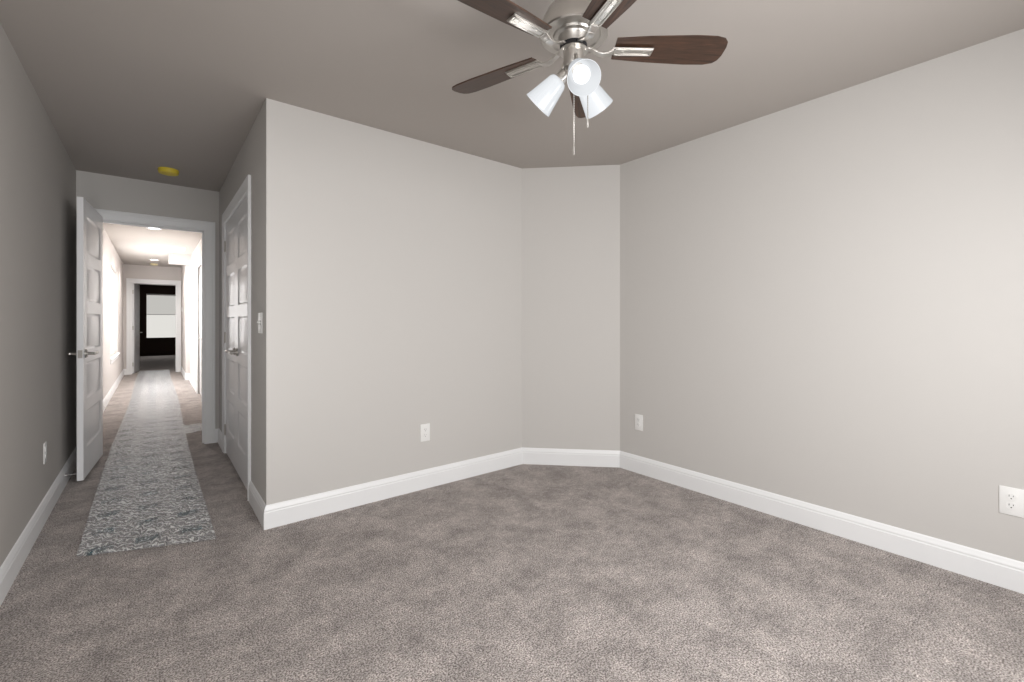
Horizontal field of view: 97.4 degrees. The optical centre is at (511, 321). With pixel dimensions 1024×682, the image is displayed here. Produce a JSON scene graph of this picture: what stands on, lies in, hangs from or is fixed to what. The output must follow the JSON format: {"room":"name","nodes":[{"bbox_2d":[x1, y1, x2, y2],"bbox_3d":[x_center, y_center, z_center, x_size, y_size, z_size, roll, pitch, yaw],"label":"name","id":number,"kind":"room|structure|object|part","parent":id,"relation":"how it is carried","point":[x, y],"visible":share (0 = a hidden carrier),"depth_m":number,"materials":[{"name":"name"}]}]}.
{"room":"empty bedroom","nodes":[
{"label":"empty bedroom","id":0,"kind":"room"},
{"bbox_2d":[0,23,122,566],"bbox_3d":[-4.292,-0.048,4.464,0.140,2.440,14.070,0,0,-38],"label":"wall","id":1,"kind":"structure","parent":0,"point":[37,286],"depth_m":2.45,"materials":[{"name":"grey paint"}]},
{"bbox_2d":[43,441,46,463],"bbox_3d":[-2.778,0.779,2.679,0.008,0.122,0.073,0,0,-38],"label":"electrical outlet","id":2,"kind":"object","parent":1,"relation":"attached to","point":[44,452],"visible":1,"depth_m":2.66,"materials":[{"name":"white plastic"}]},
{"bbox_2d":[68,197,102,480],"bbox_3d":[-3.306,0.122,3.535,0.149,2.030,0.771,0,0,-34],"label":"entry door","id":3,"kind":"structure","parent":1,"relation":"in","point":[88,353],"depth_m":3.40,"materials":[{"name":"white wood"}]},
{"bbox_2d":[110,352,119,363],"bbox_3d":[-6.798,0.615,7.626,0.155,0.085,1.800,0,0,-38],"label":"sill","id":4,"kind":"structure","parent":1,"relation":"on","point":[114,357],"depth_m":7.41,"materials":[{"name":"white wood"}]},
{"bbox_2d":[0,428,1023,605],"bbox_3d":[-0.438,1.106,2.505,3.453,0.132,5.965,0,0,-38],"label":"baseboard","id":5,"kind":"structure","parent":1,"relation":"attached to","point":[996,570],"depth_m":2.71,"materials":[{"name":"white wood"}]},
{"bbox_2d":[76,170,92,445],"bbox_3d":[-3.642,-0.048,3.843,0.104,2.440,0.120,0,0,-38],"label":"wall","id":6,"kind":"structure","parent":0,"point":[84,184],"depth_m":3.78,"materials":[{"name":"grey paint"}]},
{"bbox_2d":[123,264,176,368],"bbox_3d":[-8.221,-0.048,10.250,0.954,2.440,0.120,0,0,-38],"label":"wall","id":7,"kind":"structure","parent":0,"point":[151,272],"depth_m":10.08,"materials":[{"name":"grey paint"}]},
{"bbox_2d":[132,283,141,372],"bbox_3d":[-8.721,0.145,10.438,0.149,2.030,0.803,0,0,-32],"label":"door","id":8,"kind":"structure","parent":7,"relation":"in","point":[136,332],"depth_m":10.32,"materials":[{"name":"white wood"}]},
{"bbox_2d":[126,278,180,374],"bbox_3d":[-8.168,0.105,10.280,0.973,2.134,0.139,0,0,-38],"label":"door frame","id":9,"kind":"structure","parent":7,"relation":"attached to","point":[128,324],"depth_m":10.09,"materials":[{"name":"white wood"}]},
{"bbox_2d":[93,173,218,428],"bbox_3d":[-3.091,-0.048,4.281,1.304,2.440,0.120,0,0,-38],"label":"wall","id":10,"kind":"structure","parent":0,"point":[117,193],"depth_m":4.14,"materials":[{"name":"grey paint"}]},
{"bbox_2d":[94,208,214,443],"bbox_3d":[-3.288,0.105,4.125,0.940,2.134,0.159,0,0,-38],"label":"door frame","id":11,"kind":"structure","parent":10,"relation":"attached to","point":[208,227],"depth_m":4.32,"materials":[{"name":"white wood"}]},
{"bbox_2d":[137,284,175,351],"bbox_3d":[-12.425,-0.048,15.621,6.000,2.440,0.120,0,0,-38],"label":"wall","id":12,"kind":"structure","parent":0,"point":[158,345],"depth_m":15.51,"materials":[{"name":"black paint"}]},
{"bbox_2d":[140,351,175,355],"bbox_3d":[-12.540,1.106,15.444,5.600,0.132,0.015,0,0,-38],"label":"baseboard","id":13,"kind":"structure","parent":12,"relation":"attached to","point":[157,353],"depth_m":15.62,"materials":[{"name":"black paint"}]},
{"bbox_2d":[146,294,175,337],"bbox_3d":[-12.219,-0.203,15.683,0.820,1.510,0.030,0,0,-38],"label":"shade","id":14,"kind":"object","parent":12,"relation":"attached to","point":[161,315],"visible":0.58,"depth_m":15.69,"materials":[{"name":"white fabric"}]},
{"bbox_2d":[177,267,180,280],"bbox_3d":[-7.811,-0.048,10.577,0.096,2.440,0.120,0,0,-38],"label":"wall","id":15,"kind":"structure","parent":0,"point":[178,274],"depth_m":10.52,"materials":[{"name":"grey paint"}]},
{"bbox_2d":[181,265,189,372],"bbox_3d":[-7.032,-0.048,9.970,0.400,2.440,2.040,0,0,-38],"label":"wall","id":16,"kind":"structure","parent":0,"point":[185,318],"depth_m":9.20,"materials":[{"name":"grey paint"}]},
{"bbox_2d":[103,366,195,411],"bbox_3d":[-5.720,1.106,7.215,1.090,0.132,7.745,0,0,-38],"label":"baseboard","id":17,"kind":"structure","parent":16,"relation":"attached to","point":[110,393],"depth_m":7.94,"materials":[{"name":"white"}]},
{"bbox_2d":[190,238,201,393],"bbox_3d":[-5.488,-0.048,7.896,0.120,2.440,3.129,0,0,-38],"label":"wall","id":18,"kind":"structure","parent":0,"point":[193,314],"depth_m":7.96,"materials":[{"name":"grey paint"}]},
{"bbox_2d":[196,256,201,401],"bbox_3d":[-4.848,0.105,6.979,0.020,2.134,1.038,0,0,-38],"label":"door frame","id":19,"kind":"structure","parent":18,"relation":"attached to","point":[199,263],"depth_m":7.32,"materials":[{"name":"white wood"}]},
{"bbox_2d":[219,108,261,496],"bbox_3d":[-2.152,-0.048,3.602,0.120,2.440,2.352,0,0,-38],"label":"wall","id":20,"kind":"structure","parent":0,"point":[255,152],"depth_m":2.85,"materials":[{"name":"grey paint"}]},
{"bbox_2d":[222,175,250,500],"bbox_3d":[-2.132,0.105,3.534,0.174,2.134,1.438,0,0,-38],"label":"door","id":21,"kind":"structure","parent":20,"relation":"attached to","point":[225,316],"depth_m":3.45,"materials":[{"name":"white wood"}]},
{"bbox_2d":[257,313,261,332],"bbox_3d":[-1.506,0.007,2.680,0.016,0.122,0.115,0,0,-38],"label":"switch plate","id":22,"kind":"object","parent":20,"relation":"attached to","point":[259,321],"visible":1,"depth_m":2.66,"materials":[{"name":"white plastic"}]},
{"bbox_2d":[262,98,521,504],"bbox_3d":[-0.426,-0.048,3.396,2.565,2.440,0.120,0,0,-38],"label":"wall","id":23,"kind":"structure","parent":0,"point":[391,293],"depth_m":2.96,"materials":[{"name":"grey paint"}]},
{"bbox_2d":[420,423,429,441],"bbox_3d":[-0.611,0.780,3.167,0.073,0.122,0.008,0,0,-38],"label":"electrical outlet","id":24,"kind":"object","parent":23,"relation":"attached to","point":[424,432],"visible":1,"depth_m":3.16,"materials":[{"name":"white plastic"}]},
{"bbox_2d":[0,355,1023,681],"bbox_3d":[-6.014,1.232,7.451,6.263,0.120,20.890,0,0,-38],"label":"floor","id":25,"kind":"structure","parent":0,"point":[540,573],"depth_m":1.93,"materials":[{"name":"carpet"}]},
{"bbox_2d":[76,370,216,556],"bbox_3d":[-5.194,1.164,6.513,0.605,0.008,10.920,0,0,-38],"label":"protective film","id":26,"kind":"object","parent":25,"relation":"on","point":[180,514],"visible":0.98,"depth_m":3.20,"materials":[{"name":"plastic"}]},
{"bbox_2d":[184,423,201,432],"bbox_3d":[-3.461,1.165,4.990,0.285,0.004,0.560,0,0,-38],"label":"protective film","id":27,"kind":"object","parent":25,"relation":"on","point":[194,426],"visible":0.56,"depth_m":4.92,"materials":[{"name":"plastic"}]},
{"bbox_2d":[0,0,1023,285],"bbox_3d":[-6.014,-1.328,7.451,6.263,0.120,20.890,0,0,-38],"label":"ceiling","id":28,"kind":"structure","parent":0,"point":[140,88],"depth_m":2.27,"materials":[{"name":"grey paint"}]},
{"bbox_2d":[158,167,178,175],"bbox_3d":[-2.865,-1.248,3.752,0.142,0.040,0.142,0,0,-38],"label":"smoke detector","id":29,"kind":"object","parent":28,"relation":"attached to","point":[167,171],"visible":1,"depth_m":3.71,"materials":[{"name":"yellow plastic"}]},
{"bbox_2d":[171,247,185,250],"bbox_3d":[-5.793,-1.263,7.812,0.200,0.010,0.360,0,0,-38],"label":"ceiling vent","id":30,"kind":"object","parent":28,"relation":"in","point":[178,248],"visible":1,"depth_m":7.75,"materials":[{"name":"white metal"}]},
{"bbox_2d":[168,253,191,264],"bbox_3d":[-6.421,-1.203,8.699,0.340,0.130,0.710,0,0,-38],"label":"ceiling light","id":31,"kind":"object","parent":28,"relation":"attached to","point":[180,259],"depth_m":8.48,"materials":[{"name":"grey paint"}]},
{"bbox_2d":[452,0,727,154],"bbox_3d":[0.190,-0.930,1.615,1.030,0.675,1.074,0,0,-38],"label":"ceiling fan","id":32,"kind":"object","parent":28,"relation":"hanging from","point":[572,33],"visible":1,"depth_m":1.61,"materials":[{"name":"silver metal"}]},
{"label":"blade","id":33,"kind":"part","parent":32,"relation":"part of","materials":[{"name":"brown wood"}]},
{"bbox_3d":[-0.054,-0.998,1.422,0.407,0.006,0.131,0,12,-38],"label":"blade","id":34,"kind":"part","parent":32,"relation":"part of","materials":[{"name":"brown wood"}]},
{"bbox_3d":[0.119,-0.842,1.679,0.124,0.142,0.140,0,0,-38],"label":"lamp shade","id":35,"kind":"part","parent":32,"relation":"part of","materials":[{"name":"white glass"}]},
{"bbox_2d":[554,60,568,85],"bbox_3d":[0.182,-0.917,1.657,0.052,0.085,0.053,0,0,-38],"label":"socket","id":36,"kind":"object","parent":32,"relation":"attached to","point":[560,78],"depth_m":1.64,"materials":[{"name":"silver metal"}]},
{"bbox_2d":[570,52,584,76],"bbox_3d":[0.229,-0.917,1.595,0.052,0.085,0.053,0,0,-38],"label":"socket","id":37,"kind":"object","parent":32,"relation":"attached to","point":[573,55],"depth_m":1.60,"materials":[{"name":"silver metal"}]},
{"bbox_3d":[0.234,-0.854,1.543,0.066,0.083,0.080,0,0,-38],"label":"bulb","id":38,"kind":"part","parent":32,"relation":"part of","materials":[{"name":"white glass"}]},
{"bbox_3d":[0.233,-0.842,1.528,0.126,0.142,0.139,0,0,-38],"label":"lamp shade","id":39,"kind":"part","parent":32,"relation":"part of","materials":[{"name":"white glass"}]},
{"bbox_3d":[0.322,-0.998,1.980,0.131,0.006,0.407,-12,-3,16],"label":"blade","id":40,"kind":"part","parent":32,"relation":"part of","materials":[{"name":"brown wood"}]},
{"bbox_3d":[0.309,-0.842,1.703,0.143,0.142,0.115,0,0,-38],"label":"lamp shade","id":41,"kind":"part","parent":32,"relation":"part of","materials":[{"name":"white glass"}]},
{"bbox_3d":[0.345,-0.998,1.308,0.131,0.006,0.407,13,-4,-20],"label":"blade","id":42,"kind":"part","parent":32,"relation":"part of","materials":[{"name":"brown wood"}]},
{"bbox_3d":[0.577,-0.998,1.652,0.407,0.006,0.131,0,-12,-2],"label":"blade","id":43,"kind":"part","parent":32,"relation":"part of","materials":[{"name":"brown wood"}]},
{"bbox_2d":[522,165,619,450],"bbox_3d":[0.478,-0.048,3.685,0.570,2.440,0.574,0,0,-38],"label":"wall","id":44,"kind":"structure","parent":0,"point":[570,307],"depth_m":3.68,"materials":[{"name":"grey paint"}]},
{"bbox_2d":[620,29,1023,561],"bbox_3d":[1.655,-0.048,2.743,0.120,2.440,3.733,0,0,-38],"label":"wall","id":45,"kind":"structure","parent":0,"point":[822,301],"depth_m":2.43,"materials":[{"name":"grey paint"}]},
{"bbox_2d":[635,414,642,430],"bbox_3d":[0.981,0.780,3.488,0.008,0.122,0.073,0,0,-38],"label":"electrical outlet","id":46,"kind":"object","parent":45,"relation":"attached to","point":[638,422],"visible":1,"depth_m":3.48,"materials":[{"name":"white plastic"}]},
{"bbox_2d":[999,485,1023,517],"bbox_3d":[2.187,0.787,1.971,0.008,0.122,0.073,0,0,-38],"label":"electrical outlet","id":47,"kind":"object","parent":45,"relation":"attached to","point":[1011,500],"visible":1,"depth_m":1.97,"materials":[{"name":"white plastic"}]},
{"bbox_3d":[-4.766,0.140,7.044,0.070,2.064,0.898,0,0,-39],"label":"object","id":48,"kind":"structure","parent":0,"visible":0},
{"bbox_2d":[199,267,200,393],"bbox_3d":[-4.837,0.145,6.995,0.092,2.030,0.867,0,0,-38],"label":"door","id":49,"kind":"structure","parent":48,"relation":"attached to","point":[200,330],"depth_m":7.24,"materials":[{"name":"white wood"}]}
]}

